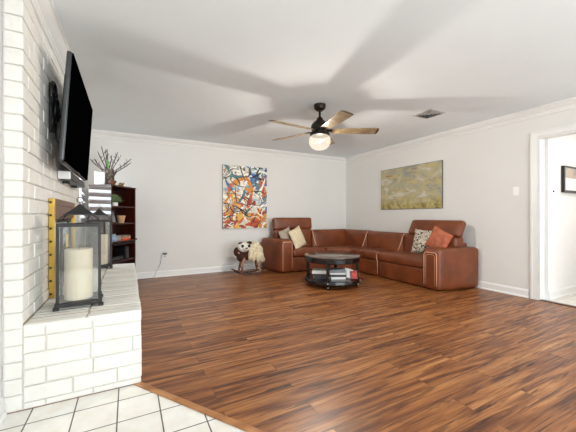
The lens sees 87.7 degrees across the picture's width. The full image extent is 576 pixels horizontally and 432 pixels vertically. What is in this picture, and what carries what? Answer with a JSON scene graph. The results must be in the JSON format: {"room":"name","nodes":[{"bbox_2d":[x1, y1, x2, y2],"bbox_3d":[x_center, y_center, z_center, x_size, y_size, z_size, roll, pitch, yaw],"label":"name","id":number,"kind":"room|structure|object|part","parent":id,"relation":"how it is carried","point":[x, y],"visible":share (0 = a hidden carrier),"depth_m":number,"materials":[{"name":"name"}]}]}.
{"room":"living room","nodes":[
{"label":"living room","id":0,"kind":"room"},
{"bbox_2d":[0,0,84,396],"bbox_3d":[-1.311,-0.125,1.058,0.120,2.490,8.300,0,0,-28],"label":"wall","id":1,"kind":"structure","parent":0,"point":[81,220],"depth_m":1.61,"materials":[{"name":"paint"}]},
{"bbox_2d":[0,397,6,425],"bbox_3d":[-1.246,1.016,1.092,0.026,0.108,8.300,0,0,-28],"label":"baseboard","id":2,"kind":"structure","parent":1,"relation":"attached to","point":[3,415],"depth_m":1.57,"materials":[{"name":"paint"}]},
{"bbox_2d":[30,0,69,74],"bbox_3d":[-1.931,-1.316,2.628,0.085,0.108,2.348,0,0,-28],"label":"trim","id":3,"kind":"structure","parent":1,"relation":"attached to","point":[45,11],"depth_m":2.10,"materials":[{"name":"paint"}]},
{"bbox_2d":[79,181,85,217],"bbox_3d":[-2.781,-0.500,4.025,0.050,1.060,0.760,0,0,-28],"label":"window blind","id":4,"kind":"object","parent":1,"relation":"attached to","point":[80,192],"visible":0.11,"depth_m":4.09,"materials":[{"name":"white"}]},
{"bbox_2d":[85,137,345,272],"bbox_3d":[-0.934,-0.125,6.028,5.456,2.490,0.120,0,0,-28],"label":"wall","id":5,"kind":"structure","parent":0,"point":[179,188],"depth_m":5.56,"materials":[{"name":"paint"}]},
{"bbox_2d":[136,263,261,278],"bbox_3d":[-0.900,1.016,5.963,5.216,0.108,0.026,0,0,-28],"label":"baseboard","id":6,"kind":"structure","parent":5,"relation":"attached to","point":[166,273],"depth_m":5.50,"materials":[{"name":"paint"}]},
{"bbox_2d":[91,129,345,162],"bbox_3d":[-0.886,-1.316,5.937,5.216,0.108,0.085,0,0,-28],"label":"trim","id":7,"kind":"structure","parent":5,"relation":"attached to","point":[94,132],"depth_m":5.59,"materials":[{"name":"paint"}]},
{"bbox_2d":[222,164,266,228],"bbox_3d":[-0.850,-0.372,5.979,0.927,1.237,0.044,0,0,-28],"label":"painting","id":8,"kind":"object","parent":5,"relation":"attached to","point":[244,188],"visible":1,"depth_m":5.95,"materials":[{"name":"paint"}]},
{"bbox_2d":[0,268,575,431],"bbox_3d":[1.920,1.095,2.778,7.200,0.050,8.300,0,0,-28],"label":"floor","id":9,"kind":"structure","parent":0,"point":[267,351],"depth_m":2.21,"materials":[{"name":"brown wood"}]},
{"bbox_2d":[2,0,141,413],"bbox_3d":[-1.748,-0.150,2.725,0.676,2.440,2.183,0,0,-28],"label":"fireplace","id":10,"kind":"object","parent":9,"relation":"on","point":[48,357],"visible":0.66,"depth_m":1.76,"materials":[{"name":"brick"}]},
{"bbox_2d":[49,81,59,132],"bbox_3d":[-1.728,-0.798,2.215,0.047,0.376,0.208,0,0,-28],"label":"wall ornament","id":11,"kind":"object","parent":10,"relation":"attached to","point":[54,104],"visible":1,"depth_m":2.18,"materials":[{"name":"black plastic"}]},
{"bbox_2d":[56,104,61,142],"bbox_3d":[-1.869,-0.780,2.517,0.089,0.360,0.424,0,0,-28],"label":"mount","id":12,"kind":"object","parent":10,"relation":"attached to","point":[59,123],"visible":0.18,"depth_m":2.43,"materials":[{"name":"black metal"}]},
{"bbox_2d":[58,51,92,180],"bbox_3d":[-1.821,-0.750,2.600,0.104,0.771,1.280,0,0,-28],"label":"television","id":13,"kind":"object","parent":12,"relation":"attached to","point":[77,111],"visible":1,"depth_m":2.27,"materials":[{"name":"black plastic"}]},
{"bbox_2d":[49,198,74,297],"bbox_3d":[-1.948,0.234,2.613,0.043,0.728,0.996,0,0,-28],"label":"doors","id":14,"kind":"structure","parent":10,"relation":"attached to","point":[57,208],"depth_m":2.26,"materials":[{"name":"gold metal"}]},
{"bbox_3d":[-1.856,0.294,2.423,0.014,0.544,0.434,0,0,-28],"label":"door","id":15,"kind":"part","parent":14,"relation":"part of","materials":[{"name":"clear glass"}]},
{"bbox_3d":[-1.956,-0.030,2.618,0.024,0.100,0.880,0,0,-28],"label":"hood panel","id":16,"kind":"part","parent":14,"relation":"part of","materials":[{"name":"brown metal"}]},
{"bbox_3d":[-1.955,-0.105,2.618,0.034,0.050,0.888,0,0,-28],"label":"head rail","id":17,"kind":"part","parent":14,"relation":"part of","materials":[{"name":"brown wood"}]},
{"bbox_3d":[-2.062,0.294,2.810,0.014,0.544,0.434,0,0,-28],"label":"door","id":18,"kind":"part","parent":14,"relation":"part of","materials":[{"name":"clear glass"}]},
{"bbox_2d":[58,171,84,187],"bbox_3d":[-2.051,-0.328,2.862,0.085,0.085,0.920,0,0,-28],"label":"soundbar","id":19,"kind":"object","parent":10,"relation":"attached to","point":[67,177],"visible":1,"depth_m":2.62,"materials":[{"name":"black plastic"}]},
{"bbox_2d":[52,197,103,311],"bbox_3d":[-1.425,0.234,2.056,0.272,0.729,0.272,0,0,-32],"label":"lantern","id":20,"kind":"object","parent":10,"relation":"on","point":[79,209],"visible":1,"depth_m":2.00,"materials":[{"name":"grey metal"}]},
{"bbox_3d":[-1.461,0.314,1.901,0.017,0.488,0.017,0,0,-32],"label":"post","id":21,"kind":"part","parent":20,"relation":"part of","materials":[{"name":"grey metal"}]},
{"bbox_3d":[-1.581,0.314,2.092,0.017,0.488,0.017,0,0,-32],"label":"post","id":22,"kind":"part","parent":20,"relation":"part of","materials":[{"name":"grey metal"}]},
{"bbox_2d":[64,247,92,300],"bbox_3d":[-1.426,0.384,2.045,0.160,0.348,0.160,0,0,-28],"label":"pillar candle","id":23,"kind":"object","parent":20,"relation":"in","point":[78,262],"visible":1,"depth_m":1.98,"materials":[{"name":"beige wax"}]},
{"bbox_3d":[-1.425,0.059,2.056,0.242,0.022,0.242,0,0,-32],"label":"frame","id":24,"kind":"part","parent":20,"relation":"part of","materials":[{"name":"grey metal"}]},
{"bbox_3d":[-1.270,0.314,2.021,0.017,0.488,0.017,0,0,-32],"label":"post","id":25,"kind":"part","parent":20,"relation":"part of","materials":[{"name":"grey metal"}]},
{"bbox_2d":[86,205,112,267],"bbox_3d":[-2.199,0.234,3.491,0.272,0.729,0.272,0,0,-31],"label":"lantern","id":26,"kind":"object","parent":10,"relation":"on","point":[98,212],"visible":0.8,"depth_m":3.44,"materials":[{"name":"grey metal"}]},
{"bbox_3d":[-2.237,0.314,3.336,0.017,0.488,0.017,0,0,-31],"label":"post","id":27,"kind":"part","parent":26,"relation":"part of","materials":[{"name":"grey metal"}]},
{"bbox_3d":[-2.199,0.059,3.491,0.242,0.022,0.242,0,0,-31],"label":"frame","id":28,"kind":"part","parent":26,"relation":"part of","materials":[{"name":"grey metal"}]},
{"bbox_2d":[90,234,107,264],"bbox_3d":[-2.199,0.381,3.491,0.170,0.352,0.170,0,0,-28],"label":"pillar candle","id":29,"kind":"object","parent":26,"relation":"in","point":[104,237],"visible":0.79,"depth_m":3.43,"materials":[{"name":"beige wax"}]},
{"bbox_3d":[-2.044,0.314,3.452,0.017,0.488,0.017,0,0,-31],"label":"post","id":30,"kind":"part","parent":26,"relation":"part of","materials":[{"name":"grey metal"}]},
{"bbox_2d":[88,184,136,268],"bbox_3d":[-2.615,0.312,4.532,0.360,1.515,0.626,0,0,5],"label":"bookcase","id":31,"kind":"object","parent":9,"relation":"on","point":[99,194],"visible":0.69,"depth_m":4.56,"materials":[{"name":"brown wood"}]},
{"bbox_2d":[94,171,104,183],"bbox_3d":[-2.680,-0.538,4.265,0.130,0.185,0.044,0,0,-33],"label":"router","id":32,"kind":"object","parent":31,"relation":"on","point":[99,177],"visible":0.88,"depth_m":4.25,"materials":[{"name":"white plastic"}]},
{"bbox_3d":[-2.652,0.323,4.238,0.340,1.495,0.022,0,0,5],"label":"panel","id":33,"kind":"part","parent":31,"relation":"part of","materials":[{"name":"brown wood"}]},
{"bbox_2d":[103,169,113,183],"bbox_3d":[-2.628,-0.565,4.391,0.150,0.238,0.150,0,0,-28],"label":"vase","id":34,"kind":"object","parent":31,"relation":"on","point":[109,173],"visible":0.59,"depth_m":4.33,"materials":[{"name":"beige ceramic"}]},
{"bbox_2d":[90,146,130,176],"bbox_3d":[-2.597,-0.740,4.408,0.604,0.534,0.194,0,0,5],"label":"bunch","id":35,"kind":"object","parent":34,"relation":"in","point":[108,166],"visible":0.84,"depth_m":4.38,"materials":[{"name":"green plant"}]},
{"bbox_3d":[-2.791,0.312,4.529,0.010,1.475,0.531,0,0,5],"label":"panel","id":36,"kind":"part","parent":31,"relation":"part of","materials":[{"name":"brown wood"}]},
{"bbox_2d":[112,211,116,222],"bbox_3d":[-2.561,0.013,4.381,0.058,0.187,0.130,0,0,-3],"label":"photo frame","id":37,"kind":"object","parent":31,"relation":"on","point":[113,213],"visible":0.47,"depth_m":4.40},
{"bbox_2d":[112,234,116,241],"bbox_3d":[-2.548,0.318,4.367,0.043,0.103,0.150,0,0,-1],"label":"picture card","id":38,"kind":"object","parent":31,"relation":"on","point":[114,238],"visible":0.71,"depth_m":4.38,"materials":[{"name":"blue paper"}]},
{"bbox_2d":[112,194,121,205],"bbox_3d":[-2.569,-0.233,4.430,0.236,0.176,0.276,0,0,5],"label":"potted plant","id":39,"kind":"object","parent":31,"relation":"on","point":[114,200],"visible":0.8,"depth_m":4.41,"materials":[{"name":"green plant"}]},
{"bbox_2d":[112,255,123,261],"bbox_3d":[-2.623,0.629,4.426,0.223,0.060,0.300,0,0,5],"label":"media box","id":40,"kind":"object","parent":31,"relation":"on","point":[114,257],"visible":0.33,"depth_m":4.44,"materials":[{"name":"black plastic"}]},
{"bbox_2d":[116,216,125,222],"bbox_3d":[-2.550,0.049,4.580,0.124,0.112,0.124,0,0,5],"label":"flower pot","id":41,"kind":"object","parent":31,"relation":"on","point":[120,219],"visible":1,"depth_m":4.54,"materials":[{"name":"ceramic"}]},
{"bbox_2d":[116,246,128,258],"bbox_3d":[-2.561,0.564,4.651,0.147,0.190,0.100,0,0,5],"label":"speaker","id":42,"kind":"object","parent":31,"relation":"on","point":[120,250],"visible":0.98,"depth_m":4.61},
{"bbox_3d":[-2.625,-0.136,4.513,0.324,0.018,0.531,0,0,5],"label":"shelf","id":43,"kind":"part","parent":31,"relation":"part of","materials":[{"name":"brown wood"}]},
{"bbox_3d":[-2.625,0.379,4.513,0.324,0.018,0.531,0,0,5],"label":"shelf","id":44,"kind":"part","parent":31,"relation":"part of","materials":[{"name":"brown wood"}]},
{"bbox_3d":[-2.625,0.669,4.513,0.324,0.018,0.531,0,0,5],"label":"shelf","id":45,"kind":"part","parent":31,"relation":"part of","materials":[{"name":"brown wood"}]},
{"bbox_2d":[112,241,135,245],"bbox_3d":[-2.607,0.411,4.512,0.340,0.018,0.523,0,0,5],"label":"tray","id":46,"kind":"object","parent":31,"relation":"on","point":[114,243],"depth_m":4.55,"materials":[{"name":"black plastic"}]},
{"bbox_3d":[-2.602,0.323,4.789,0.340,1.495,0.022,0,0,5],"label":"panel","id":47,"kind":"part","parent":31,"relation":"part of","materials":[{"name":"brown wood"}]},
{"bbox_2d":[134,382,264,431],"bbox_3d":[1.550,1.066,0.565,5.718,0.008,0.040,0,0,28],"label":"trim","id":48,"kind":"structure","parent":9,"relation":"on","point":[245,427],"depth_m":1.65,"materials":[{"name":"brown wood"}]},
{"bbox_2d":[231,241,267,274],"bbox_3d":[-0.696,0.763,5.509,0.631,0.613,0.379,0,0,-22],"label":"toy","id":49,"kind":"object","parent":9,"relation":"on","point":[251,251],"visible":1,"depth_m":5.44,"materials":[{"name":"beige fur"}]},
{"bbox_3d":[-0.814,0.895,5.409,0.101,0.282,0.049,0,0,-40],"label":"leg","id":50,"kind":"part","parent":49,"relation":"part of","materials":[{"name":"brown wood"}]},
{"bbox_2d":[305,251,360,289],"bbox_3d":[0.691,0.835,4.700,0.860,0.470,0.860,0,0,0],"label":"coffee table","id":51,"kind":"object","parent":9,"relation":"on","point":[335,258],"visible":0.8,"depth_m":4.40,"materials":[{"name":"black metal"}]},
{"bbox_3d":[0.323,0.820,4.813,0.044,0.250,0.048,0,0,17],"label":"post","id":52,"kind":"part","parent":51,"relation":"part of","materials":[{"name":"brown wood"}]},
{"bbox_2d":[313,276,325,278],"bbox_3d":[0.511,0.921,4.590,0.240,0.045,0.180,0,0,0],"label":"book","id":53,"kind":"object","parent":51,"relation":"on","point":[314,277],"visible":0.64,"depth_m":4.50,"materials":[{"name":"grey paper"}]},
{"bbox_3d":[0.500,0.883,4.589,0.230,0.030,0.170,0,0,3],"label":"book","id":54,"kind":"object","parent":53,"relation":"on","visible":0},
{"bbox_2d":[312,268,325,273],"bbox_3d":[0.508,0.842,4.575,0.270,0.050,0.190,0,0,8],"label":"book","id":55,"kind":"object","parent":54,"relation":"on","point":[314,270],"visible":0.91,"depth_m":4.50,"materials":[{"name":"white paper"}]},
{"bbox_3d":[0.579,0.820,4.332,0.048,0.250,0.044,0,0,17],"label":"post","id":56,"kind":"part","parent":51,"relation":"part of","materials":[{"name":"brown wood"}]},
{"bbox_2d":[305,273,359,286],"bbox_3d":[0.691,0.978,4.700,0.850,0.065,0.850,0,0,0],"label":"shelf","id":57,"kind":"object","parent":51,"relation":"attached to","point":[309,278],"depth_m":4.38,"materials":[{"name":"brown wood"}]},
{"bbox_2d":[330,275,345,278],"bbox_3d":[0.747,0.926,4.551,0.220,0.035,0.170,0,0,-3],"label":"book","id":58,"kind":"object","parent":51,"relation":"on","point":[330,275],"visible":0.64,"depth_m":4.47,"materials":[{"name":"white paper"}]},
{"bbox_2d":[331,275,346,276],"bbox_3d":[0.764,0.893,4.552,0.220,0.030,0.170,0,0,2],"label":"book","id":59,"kind":"object","parent":58,"relation":"on","point":[331,275],"visible":0.61,"depth_m":4.47,"materials":[{"name":"black paper"}]},
{"bbox_2d":[330,272,345,274],"bbox_3d":[0.741,0.865,4.567,0.230,0.025,0.180,0,0,-3],"label":"book","id":60,"kind":"object","parent":59,"relation":"on","point":[341,273],"visible":0.66,"depth_m":4.48,"materials":[{"name":"white paper"}]},
{"bbox_2d":[330,267,344,272],"bbox_3d":[0.744,0.829,4.593,0.220,0.045,0.170,0,0,-10],"label":"book","id":61,"kind":"object","parent":60,"relation":"on","point":[332,270],"visible":0.84,"depth_m":4.52,"materials":[{"name":"grey paper"}]},
{"bbox_2d":[346,269,352,277],"bbox_3d":[0.938,0.877,4.547,0.116,0.134,0.057,0,0,-4],"label":"magazine","id":62,"kind":"object","parent":51,"relation":"on","point":[348,270],"visible":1,"depth_m":4.54,"materials":[{"name":"white paper"}]},
{"bbox_2d":[351,271,357,278],"bbox_3d":[0.996,0.885,4.523,0.106,0.117,0.054,0,0,-7],"label":"magazine","id":63,"kind":"object","parent":51,"relation":"on","point":[353,273],"visible":1,"depth_m":4.52,"materials":[{"name":"red paper"}]},
{"bbox_3d":[1.060,0.820,4.588,0.044,0.250,0.048,0,0,17],"label":"post","id":64,"kind":"part","parent":51,"relation":"part of","materials":[{"name":"black metal"}]},
{"bbox_2d":[262,218,477,290],"bbox_3d":[1.145,0.554,5.248,2.252,1.043,3.063,0,0,-28],"label":"sectional sofa","id":65,"kind":"object","parent":9,"relation":"on","point":[454,266],"visible":0.94,"depth_m":5.28,"materials":[{"name":"brown leather"}]},
{"bbox_3d":[-0.224,0.749,5.832,0.245,0.645,0.692,0,0,-42],"label":"armrest","id":66,"kind":"part","parent":65,"relation":"part of","materials":[{"name":"brown leather"}]},
{"bbox_2d":[279,227,293,244],"bbox_3d":[-0.019,0.437,5.903,0.142,0.458,0.468,0,0,35],"label":"throw pillow","id":67,"kind":"object","parent":65,"relation":"on","point":[284,233],"visible":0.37,"depth_m":5.83,"materials":[{"name":"grey fabric"}]},
{"bbox_3d":[0.079,0.515,6.220,0.865,0.516,0.255,0,0,-28],"label":"backrest","id":68,"kind":"part","parent":65,"relation":"part of","materials":[{"name":"brown leather"}]},
{"bbox_2d":[289,226,306,248],"bbox_3d":[0.191,0.431,5.909,0.168,0.485,0.501,0,0,36],"label":"throw pillow","id":69,"kind":"object","parent":65,"relation":"on","point":[296,235],"visible":0.95,"depth_m":5.83,"materials":[{"name":"beige fabric"}]},
{"bbox_3d":[0.289,0.920,6.076,0.780,0.271,0.545,0,0,-28],"label":"panel","id":70,"kind":"part","parent":65,"relation":"part of","materials":[{"name":"brown leather"}]},
{"bbox_2d":[293,246,325,256],"bbox_3d":[0.322,0.708,6.037,0.758,0.194,0.500,0,0,-28],"label":"seat cushion","id":71,"kind":"object","parent":65,"relation":"on","point":[298,252],"depth_m":5.79,"materials":[{"name":"brown leather"}]},
{"bbox_3d":[0.885,0.532,6.648,0.950,0.482,0.283,0,0,-28],"label":"backrest","id":72,"kind":"part","parent":65,"relation":"part of","materials":[{"name":"brown leather"}]},
{"bbox_3d":[1.160,0.920,6.284,0.947,0.271,0.997,0,0,-28],"label":"panel","id":73,"kind":"part","parent":65,"relation":"part of","materials":[{"name":"brown leather"}]},
{"bbox_2d":[319,244,368,253],"bbox_3d":[1.158,0.709,6.193,0.855,0.152,0.995,0,0,-28],"label":"seat cushion","id":74,"kind":"object","parent":65,"relation":"on","point":[354,248],"depth_m":6.03,"materials":[{"name":"brown leather"}]},
{"bbox_3d":[1.493,0.534,6.573,0.293,0.479,0.890,0,0,-28],"label":"backrest","id":75,"kind":"part","parent":65,"relation":"part of","materials":[{"name":"brown leather"}]},
{"bbox_3d":[1.694,0.920,5.668,0.582,0.271,0.585,0,0,-28],"label":"panel","id":76,"kind":"part","parent":65,"relation":"part of","materials":[{"name":"brown leather"}]},
{"bbox_2d":[358,248,392,259],"bbox_3d":[1.663,0.708,5.605,0.530,0.194,0.508,0,0,-28],"label":"seat cushion","id":77,"kind":"object","parent":65,"relation":"on","point":[366,253],"depth_m":5.49,"materials":[{"name":"brown leather"}]},
{"bbox_3d":[1.920,0.538,5.772,0.292,0.472,0.915,0,0,-28],"label":"backrest","id":78,"kind":"part","parent":65,"relation":"part of","materials":[{"name":"brown leather"}]},
{"bbox_2d":[378,251,422,267],"bbox_3d":[2.004,0.708,4.961,0.540,0.198,0.935,0,0,-28],"label":"seat cushion","id":79,"kind":"object","parent":65,"relation":"on","point":[398,259],"depth_m":4.85,"materials":[{"name":"brown leather"}]},
{"bbox_3d":[2.057,0.920,4.987,0.582,0.271,0.950,0,0,-28],"label":"panel","id":80,"kind":"part","parent":65,"relation":"part of","materials":[{"name":"brown leather"}]},
{"bbox_2d":[411,229,431,253],"bbox_3d":[2.200,0.420,4.837,0.159,0.416,0.422,0,0,-33],"label":"throw pillow","id":81,"kind":"object","parent":65,"relation":"on","point":[421,237],"visible":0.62,"depth_m":4.84,"materials":[{"name":"beige fabric"}]},
{"bbox_3d":[2.356,0.537,4.931,0.264,0.471,0.970,0,0,-28],"label":"backrest","id":82,"kind":"part","parent":65,"relation":"part of","materials":[{"name":"brown leather"}]},
{"bbox_2d":[425,225,452,246],"bbox_3d":[2.242,0.367,4.470,0.124,0.466,0.465,0,0,-20],"label":"throw pillow","id":83,"kind":"object","parent":65,"relation":"on","point":[438,237],"visible":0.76,"depth_m":4.43,"materials":[{"name":"orange fabric"}]},
{"bbox_3d":[2.418,0.762,4.437,0.799,0.626,0.264,0,0,-18],"label":"armrest","id":84,"kind":"part","parent":65,"relation":"part of","materials":[{"name":"brown leather"}]},
{"bbox_2d":[52,0,575,157],"bbox_3d":[1.044,-1.420,2.312,5.456,0.100,8.540,0,0,-28],"label":"ceiling","id":85,"kind":"structure","parent":0,"point":[212,71],"depth_m":2.73,"materials":[{"name":"paint"}]},
{"bbox_2d":[269,103,378,145],"bbox_3d":[0.373,-1.090,3.657,1.367,0.560,1.378,0,0,-28],"label":"ceiling fan","id":86,"kind":"object","parent":85,"relation":"hanging from","point":[320,128],"visible":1,"depth_m":3.63,"materials":[{"name":"brown wood"}]},
{"bbox_3d":[0.038,-1.045,3.441,0.565,0.038,0.146,0,0,-35],"label":"blade","id":87,"kind":"part","parent":86,"relation":"part of","materials":[{"name":"brown wood"}]},
{"bbox_3d":[0.044,-1.045,3.950,0.565,0.038,0.146,0,0,37],"label":"blade","id":88,"kind":"part","parent":86,"relation":"part of","materials":[{"name":"brown wood"}]},
{"bbox_3d":[0.529,-1.045,4.102,0.146,0.038,0.565,0,0,19],"label":"blade","id":89,"kind":"part","parent":86,"relation":"part of","materials":[{"name":"brown wood"}]},
{"bbox_3d":[0.520,-1.045,3.279,0.146,0.038,0.565,0,0,-17],"label":"blade","id":90,"kind":"part","parent":86,"relation":"part of","materials":[{"name":"brown wood"}]},
{"bbox_3d":[0.823,-1.045,3.687,0.565,0.038,0.146,0,0,1],"label":"blade","id":91,"kind":"part","parent":86,"relation":"part of","materials":[{"name":"brown wood"}]},
{"bbox_2d":[412,109,446,118],"bbox_3d":[1.892,-1.362,4.021,0.300,0.016,0.300,0,0,-28],"label":"ceiling vent","id":92,"kind":"object","parent":85,"relation":"in","point":[430,113],"visible":1,"depth_m":3.99,"materials":[{"name":"metal"}]},
{"bbox_2d":[346,108,575,297],"bbox_3d":[3.399,-0.125,3.565,0.120,2.490,8.300,0,0,-28],"label":"wall","id":93,"kind":"structure","parent":0,"point":[481,169],"depth_m":4.44,"materials":[{"name":"paint"}]},
{"bbox_2d":[381,160,442,209],"bbox_3d":[2.244,-0.530,5.576,0.026,0.800,1.365,0,0,-28],"label":"painting","id":94,"kind":"object","parent":93,"relation":"attached to","point":[418,186],"visible":1,"depth_m":5.47,"materials":[{"name":"paint"}]},
{"bbox_2d":[346,97,575,162],"bbox_3d":[3.308,-1.316,3.517,0.085,0.108,8.300,0,0,-28],"label":"trim","id":95,"kind":"structure","parent":93,"relation":"attached to","point":[567,104],"depth_m":4.41,"materials":[{"name":"paint"}]},
{"bbox_2d":[476,280,528,297],"bbox_3d":[3.334,1.016,3.531,0.026,0.108,8.300,0,0,-28],"label":"baseboard","id":96,"kind":"structure","parent":93,"relation":"attached to","point":[500,288],"depth_m":4.16,"materials":[{"name":"paint"}]},
{"bbox_2d":[513,187,518,195],"bbox_3d":[3.069,-0.335,4.041,0.015,0.116,0.072,0,0,-28],"label":"light switch","id":97,"kind":"object","parent":93,"relation":"attached to","point":[515,189],"visible":1,"depth_m":4.04,"materials":[{"name":"white plastic"}]},
{"bbox_2d":[530,123,575,299],"bbox_3d":[3.463,-0.006,3.425,0.143,2.152,1.116,0,0,-28],"label":"door frame","id":98,"kind":"structure","parent":93,"relation":"in","point":[537,145],"depth_m":3.83,"materials":[{"name":"paint"}]},
{"bbox_2d":[540,299,575,307],"bbox_3d":[3.427,1.066,3.406,0.060,0.010,0.916,0,0,-28],"label":"trim","id":99,"kind":"structure","parent":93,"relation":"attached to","point":[541,299],"depth_m":3.64,"materials":[{"name":"white wood"}]},
{"bbox_2d":[543,134,575,299],"bbox_3d":[4.173,-0.125,4.351,1.984,2.490,0.120,0,0,-28],"label":"wall","id":100,"kind":"structure","parent":0,"point":[560,208],"depth_m":3.98,"materials":[{"name":"paint"}]},
{"bbox_2d":[548,284,575,299],"bbox_3d":[4.154,1.016,4.258,1.864,0.108,0.026,0,0,-28],"label":"baseboard","id":101,"kind":"structure","parent":100,"relation":"attached to","point":[565,291],"depth_m":3.98,"materials":[{"name":"paint"}]},
{"bbox_2d":[561,165,575,193],"bbox_3d":[3.928,-0.492,4.133,0.620,0.355,0.035,0,0,-28],"label":"framed print","id":102,"kind":"object","parent":100,"relation":"attached to","point":[568,173],"visible":1,"depth_m":4.06}
]}

